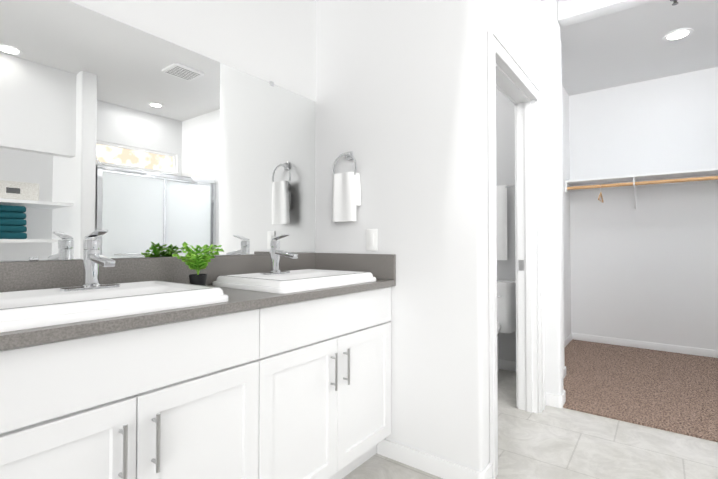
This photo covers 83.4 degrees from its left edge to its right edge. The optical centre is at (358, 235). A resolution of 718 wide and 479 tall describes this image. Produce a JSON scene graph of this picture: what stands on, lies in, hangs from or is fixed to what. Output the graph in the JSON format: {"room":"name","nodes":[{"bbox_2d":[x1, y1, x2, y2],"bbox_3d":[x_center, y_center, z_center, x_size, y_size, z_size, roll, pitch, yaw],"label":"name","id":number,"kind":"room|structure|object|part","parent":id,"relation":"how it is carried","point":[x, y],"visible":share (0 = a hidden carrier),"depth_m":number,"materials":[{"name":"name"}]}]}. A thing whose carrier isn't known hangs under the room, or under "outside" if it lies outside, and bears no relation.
{"room":"bathroom","nodes":[
{"label":"bathroom","id":0,"kind":"room"},
{"bbox_2d":[0,0,315,261],"bbox_3d":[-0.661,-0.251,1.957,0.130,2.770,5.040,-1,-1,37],"label":"mirror","id":1,"kind":"object","parent":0,"point":[135,142],"depth_m":1.64,"materials":[{"name":"clear glass"}]},
{"bbox_2d":[316,0,491,471],"bbox_3d":[0.194,-0.247,2.173,1.000,2.770,0.170,-1,-1,37],"label":"wall","id":2,"kind":"structure","parent":0,"point":[402,100],"depth_m":1.98,"materials":[{"name":"white paint"}]},
{"bbox_2d":[0,254,315,301],"bbox_3d":[-0.764,0.155,1.701,0.019,0.130,1.677,-1,-1,37],"label":"backsplash","id":3,"kind":"structure","parent":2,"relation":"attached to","point":[19,281],"depth_m":1.47,"materials":[{"name":"grey stone"}]},
{"bbox_2d":[332,151,360,221],"bbox_3d":[-0.067,-0.272,2.213,0.178,0.392,0.077,-1,-1,37],"label":"towel ring","id":4,"kind":"object","parent":2,"relation":"attached to","point":[346,198],"visible":0.98,"depth_m":2.18,"materials":[{"name":"white fabric"}]},
{"bbox_2d":[332,172,355,221],"bbox_3d":[-0.081,-0.208,2.202,0.165,0.264,0.044,-1,-1,37],"label":"towel","id":5,"kind":"object","parent":4,"relation":"hanging from","point":[344,184],"depth_m":2.18,"materials":[{"name":"white fabric"}]},
{"bbox_3d":[-0.052,-0.446,2.245,0.044,0.044,0.011,-1,-1,37],"label":"plate","id":6,"kind":"part","parent":4,"relation":"part of","materials":[{"name":"silver metal"}]},
{"bbox_2d":[355,173,360,205],"bbox_3d":[-0.056,-0.248,2.216,0.165,0.174,0.039,-1,-1,37],"label":"towel","id":7,"kind":"object","parent":4,"relation":"hanging from","point":[357,176],"depth_m":2.17,"materials":[{"name":"white fabric"}]},
{"bbox_2d":[316,254,395,277],"bbox_3d":[-0.040,0.164,2.219,0.557,0.130,0.019,-1,-1,37],"label":"backsplash","id":8,"kind":"structure","parent":2,"relation":"attached to","point":[346,265],"depth_m":2.14,"materials":[{"name":"grey stone"}]},
{"bbox_2d":[366,229,377,250],"bbox_3d":[0.067,0.023,2.150,0.072,0.116,0.010,-1,-1,37],"label":"switch plate","id":9,"kind":"object","parent":2,"relation":"attached to","point":[371,240],"visible":1,"depth_m":2.14,"materials":[{"name":"white plastic"}]},
{"bbox_2d":[377,439,491,478],"bbox_3d":[0.355,1.094,1.979,0.563,0.083,0.115,-1,-1,37],"label":"baseboard","id":10,"kind":"structure","parent":2,"relation":"attached to","point":[429,463],"depth_m":1.92,"materials":[{"name":"white paint"}]},
{"bbox_2d":[496,88,515,361],"bbox_3d":[1.210,-0.223,3.629,0.880,2.770,0.120,-1,-1,37],"label":"wall","id":11,"kind":"structure","parent":0,"point":[505,147],"depth_m":3.49,"materials":[{"name":"white paint"}]},
{"bbox_2d":[496,185,514,259],"bbox_3d":[1.148,-0.107,3.535,0.642,0.637,0.099,-1,-1,37],"label":"towel bar","id":12,"kind":"object","parent":11,"relation":"attached to","point":[501,194],"visible":0.17,"depth_m":3.43,"materials":[{"name":"metal"}]},
{"bbox_2d":[496,185,506,259],"bbox_3d":[1.128,-0.108,3.526,0.330,0.637,0.061,-1,-1,37],"label":"towel","id":13,"kind":"object","parent":12,"relation":"hanging from","point":[501,191],"depth_m":3.43,"materials":[{"name":"white fabric"}]},
{"bbox_2d":[499,359,515,371],"bbox_3d":[1.175,1.120,3.549,0.866,0.083,0.012,-1,-1,37],"label":"baseboard","id":14,"kind":"structure","parent":11,"relation":"attached to","point":[507,365],"depth_m":3.46,"materials":[{"name":"white paint"}]},
{"bbox_2d":[492,0,564,367],"bbox_3d":[1.121,-0.238,2.677,0.120,2.770,1.750,-1,-1,37],"label":"wall","id":15,"kind":"structure","parent":0,"point":[513,25],"depth_m":2.46,"materials":[{"name":"white paint"}]},
{"bbox_2d":[496,84,517,407],"bbox_3d":[0.822,0.092,2.386,0.016,2.100,0.922,-1,-1,37],"label":"door frame","id":16,"kind":"structure","parent":15,"relation":"attached to","point":[516,257],"depth_m":2.69,"materials":[{"name":"white paint"}]},
{"bbox_2d":[496,56,534,102],"bbox_3d":[0.855,-0.900,2.332,0.119,0.018,0.824,-1,-1,37],"label":"trim","id":17,"kind":"structure","parent":15,"relation":"attached to","point":[506,89],"depth_m":2.39,"materials":[{"name":"white paint"}]},
{"bbox_2d":[488,28,544,478],"bbox_3d":[0.912,0.088,2.272,0.024,2.104,1.004,-1,-1,37],"label":"door frame","id":18,"kind":"structure","parent":15,"relation":"attached to","point":[490,253],"depth_m":1.92,"materials":[{"name":"white paint"}]},
{"bbox_2d":[519,260,523,270],"bbox_3d":[1.073,0.196,2.663,0.034,0.070,0.002,-1,-1,37],"label":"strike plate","id":19,"kind":"structure","parent":15,"relation":"attached to","point":[521,265],"depth_m":2.66,"materials":[{"name":"silver metal"}]},
{"bbox_2d":[516,100,537,413],"bbox_3d":[1.107,0.130,2.651,0.119,2.032,0.018,-1,-1,37],"label":"trim","id":20,"kind":"structure","parent":15,"relation":"attached to","point":[521,255],"depth_m":2.65,"materials":[{"name":"white paint"}]},
{"bbox_2d":[546,366,565,407],"bbox_3d":[1.520,1.111,2.991,0.113,0.083,0.733,-1,-1,37],"label":"baseboard","id":21,"kind":"structure","parent":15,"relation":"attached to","point":[564,371],"depth_m":2.70,"materials":[{"name":"white paint"}]},
{"bbox_2d":[342,369,717,478],"bbox_3d":[0.843,1.145,0.806,3.890,0.060,5.040,-1,-1,37],"label":"floor","id":22,"kind":"structure","parent":0,"point":[549,442],"depth_m":2.12,"materials":[{"name":"grey tile"}]},
{"bbox_2d":[0,282,395,478],"bbox_3d":[-0.539,0.687,1.536,0.566,0.880,1.696,-1,-1,37],"label":"bathroom vanity","id":23,"kind":"object","parent":22,"relation":"on","point":[275,363],"depth_m":1.24,"materials":[{"name":"white paint"}]},
{"bbox_3d":[-0.724,0.709,0.890,0.020,0.569,0.436,-1,-1,37],"label":"door","id":24,"kind":"part","parent":23,"relation":"part of","materials":[{"name":"white paint"}]},
{"bbox_3d":[-0.471,0.715,1.227,0.020,0.569,0.402,-1,-1,37],"label":"door","id":25,"kind":"part","parent":23,"relation":"part of","materials":[{"name":"white paint"}]},
{"bbox_2d":[0,274,395,341],"bbox_3d":[-0.543,0.232,1.546,0.557,0.030,1.696,-1,-1,37],"label":"countertop","id":26,"kind":"structure","parent":23,"relation":"on","point":[19,321],"depth_m":1.14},
{"bbox_2d":[60,230,119,290],"bbox_3d":[-0.845,0.079,1.309,0.175,0.195,0.170,-1,-1,37],"label":"faucet","id":27,"kind":"object","parent":26,"relation":"on","point":[92,258],"depth_m":1.32,"materials":[{"name":"silver metal"}]},
{"bbox_2d":[0,280,228,332],"bbox_3d":[-0.790,0.190,1.203,0.470,0.044,0.630,-1,-1,37],"label":"sink","id":28,"kind":"object","parent":26,"relation":"in","point":[23,310],"depth_m":1.13,"materials":[{"name":"white ceramic"}]},
{"bbox_2d":[172,242,223,285],"bbox_3d":[-0.639,0.121,1.619,0.167,0.194,0.191,-1,-1,37],"label":"plant","id":29,"kind":"object","parent":26,"relation":"on","point":[197,260],"visible":0.98,"depth_m":1.60,"materials":[{"name":"green plant"}]},
{"bbox_3d":[-0.651,0.188,1.630,0.072,0.061,0.072,-1,-1,37],"label":"pot","id":30,"kind":"part","parent":29,"relation":"part of","materials":[{"name":"black"}]},
{"bbox_2d":[260,234,297,274],"bbox_3d":[-0.365,0.089,1.949,0.175,0.195,0.170,-1,-1,37],"label":"faucet","id":31,"kind":"object","parent":26,"relation":"on","point":[276,252],"depth_m":1.96,"materials":[{"name":"silver metal"}]},
{"bbox_2d":[212,269,375,293],"bbox_3d":[-0.280,0.201,1.883,0.470,0.044,0.630,-1,-1,37],"label":"sink","id":32,"kind":"object","parent":26,"relation":"in","point":[275,281],"depth_m":1.72,"materials":[{"name":"white ceramic"}]},
{"bbox_3d":[-0.225,0.720,1.556,0.020,0.569,0.415,-1,-1,37],"label":"door","id":33,"kind":"part","parent":23,"relation":"part of","materials":[{"name":"white paint"}]},
{"bbox_3d":[0.030,0.726,1.896,0.020,0.569,0.428,-1,-1,37],"label":"door","id":34,"kind":"part","parent":23,"relation":"part of","materials":[{"name":"white paint"}]},
{"bbox_2d":[497,280,515,372],"bbox_3d":[0.922,0.768,3.219,0.456,0.774,0.836,-1,-1,37],"label":"toilet","id":35,"kind":"object","parent":22,"relation":"on","point":[506,306],"visible":0.12,"depth_m":3.30,"materials":[{"name":"white ceramic"}]},
{"bbox_3d":[1.077,0.979,3.422,0.200,0.359,0.115,-1,-1,37],"label":"bowl","id":36,"kind":"part","parent":35,"relation":"part of","materials":[{"name":"white ceramic"}]},
{"bbox_3d":[0.886,0.733,3.172,0.400,0.044,0.716,-1,-1,37],"label":"seat lid","id":37,"kind":"part","parent":35,"relation":"part of","materials":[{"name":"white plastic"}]},
{"bbox_3d":[1.111,0.610,3.474,0.430,0.380,0.200,-1,-1,37],"label":"tank","id":38,"kind":"part","parent":35,"relation":"part of","materials":[{"name":"white ceramic"}]},
{"bbox_3d":[1.107,0.402,3.473,0.456,0.034,0.218,-1,-1,37],"label":"tank lid","id":39,"kind":"part","parent":35,"relation":"part of","materials":[{"name":"white ceramic"}]},
{"bbox_2d":[541,0,562,394],"bbox_3d":[1.339,-0.237,2.783,0.100,2.770,0.120,-1,-1,37],"label":"wall","id":40,"kind":"structure","parent":0,"point":[552,208],"depth_m":2.74,"materials":[{"name":"white paint"}]},
{"bbox_2d":[562,85,570,339],"bbox_3d":[1.962,-0.215,4.090,0.120,2.770,1.520,-1,-1,37],"label":"wall","id":41,"kind":"structure","parent":0,"point":[566,223],"depth_m":4.39,"materials":[{"name":"white paint"}]},
{"bbox_2d":[564,333,571,347],"bbox_3d":[1.976,1.127,3.974,0.012,0.083,1.386,-1,-1,37],"label":"baseboard","id":42,"kind":"structure","parent":41,"relation":"attached to","point":[568,339],"depth_m":4.29,"materials":[{"name":"white paint"}]},
{"bbox_2d":[557,0,654,27],"bbox_3d":[1.927,-1.544,2.364,1.370,0.170,0.120,-1,-1,37],"label":"wall","id":43,"kind":"structure","parent":0,"point":[571,12],"depth_m":2.64,"materials":[{"name":"white paint"}]},
{"bbox_2d":[541,0,717,95],"bbox_3d":[1.299,-1.684,1.462,3.890,0.080,6.560,-1,-1,37],"label":"ceiling","id":44,"kind":"structure","parent":0,"point":[623,47],"depth_m":3.42,"materials":[{"name":"white paint"}]},
{"bbox_2d":[662,28,693,40],"bbox_3d":[2.556,-1.608,3.230,0.198,0.012,0.198,-1,-1,37],"label":"recessed light","id":45,"kind":"object","parent":44,"relation":"in","point":[678,34],"visible":1,"depth_m":3.22,"materials":[{"name":"white paint"}]},
{"bbox_2d":[563,375,717,441],"bbox_3d":[2.277,1.167,2.437,1.991,0.072,0.710,-1,-1,37],"label":"floor carpet","id":46,"kind":"object","parent":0,"point":[687,416],"visible":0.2,"depth_m":2.67,"materials":[{"name":"brown carpet"}]},
{"bbox_2d":[564,339,717,401],"bbox_3d":[2.828,1.183,3.417,2.285,0.072,1.520,-1,-1,37],"label":"floor carpet","id":47,"kind":"object","parent":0,"point":[693,376],"visible":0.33,"depth_m":3.48,"materials":[{"name":"brown carpet"}]},
{"bbox_2d":[569,67,717,349],"bbox_3d":[3.296,-0.217,3.965,2.165,2.770,0.120,-1,-1,37],"label":"wall","id":48,"kind":"structure","parent":0,"point":[646,270],"depth_m":4.14,"materials":[{"name":"white paint"}]},
{"bbox_2d":[565,168,717,208],"bbox_3d":[3.116,-0.439,3.829,2.041,0.319,0.316,-1,-1,37],"label":"closet shelf","id":49,"kind":"object","parent":48,"relation":"attached to","point":[679,177],"visible":0.98,"depth_m":4.00,"materials":[{"name":"white paint"}]},
{"bbox_2d":[598,184,603,202],"bbox_3d":[2.490,-0.442,4.148,0.014,0.180,0.385,-1,-1,37],"label":"hanger","id":50,"kind":"object","parent":49,"relation":"hanging from","point":[600,194],"visible":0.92,"depth_m":4.13,"materials":[{"name":"brown wood"}]},
{"bbox_3d":[3.052,-0.516,3.728,2.020,0.033,0.033,-1,-1,37],"label":"rod","id":51,"kind":"part","parent":49,"relation":"part of","materials":[{"name":"brown wood"}]},
{"bbox_2d":[572,333,717,357],"bbox_3d":[3.208,1.126,3.925,2.044,0.083,0.012,-1,-1,37],"label":"baseboard","id":52,"kind":"structure","parent":48,"relation":"attached to","point":[657,346],"depth_m":4.11,"materials":[{"name":"white paint"}]}
]}

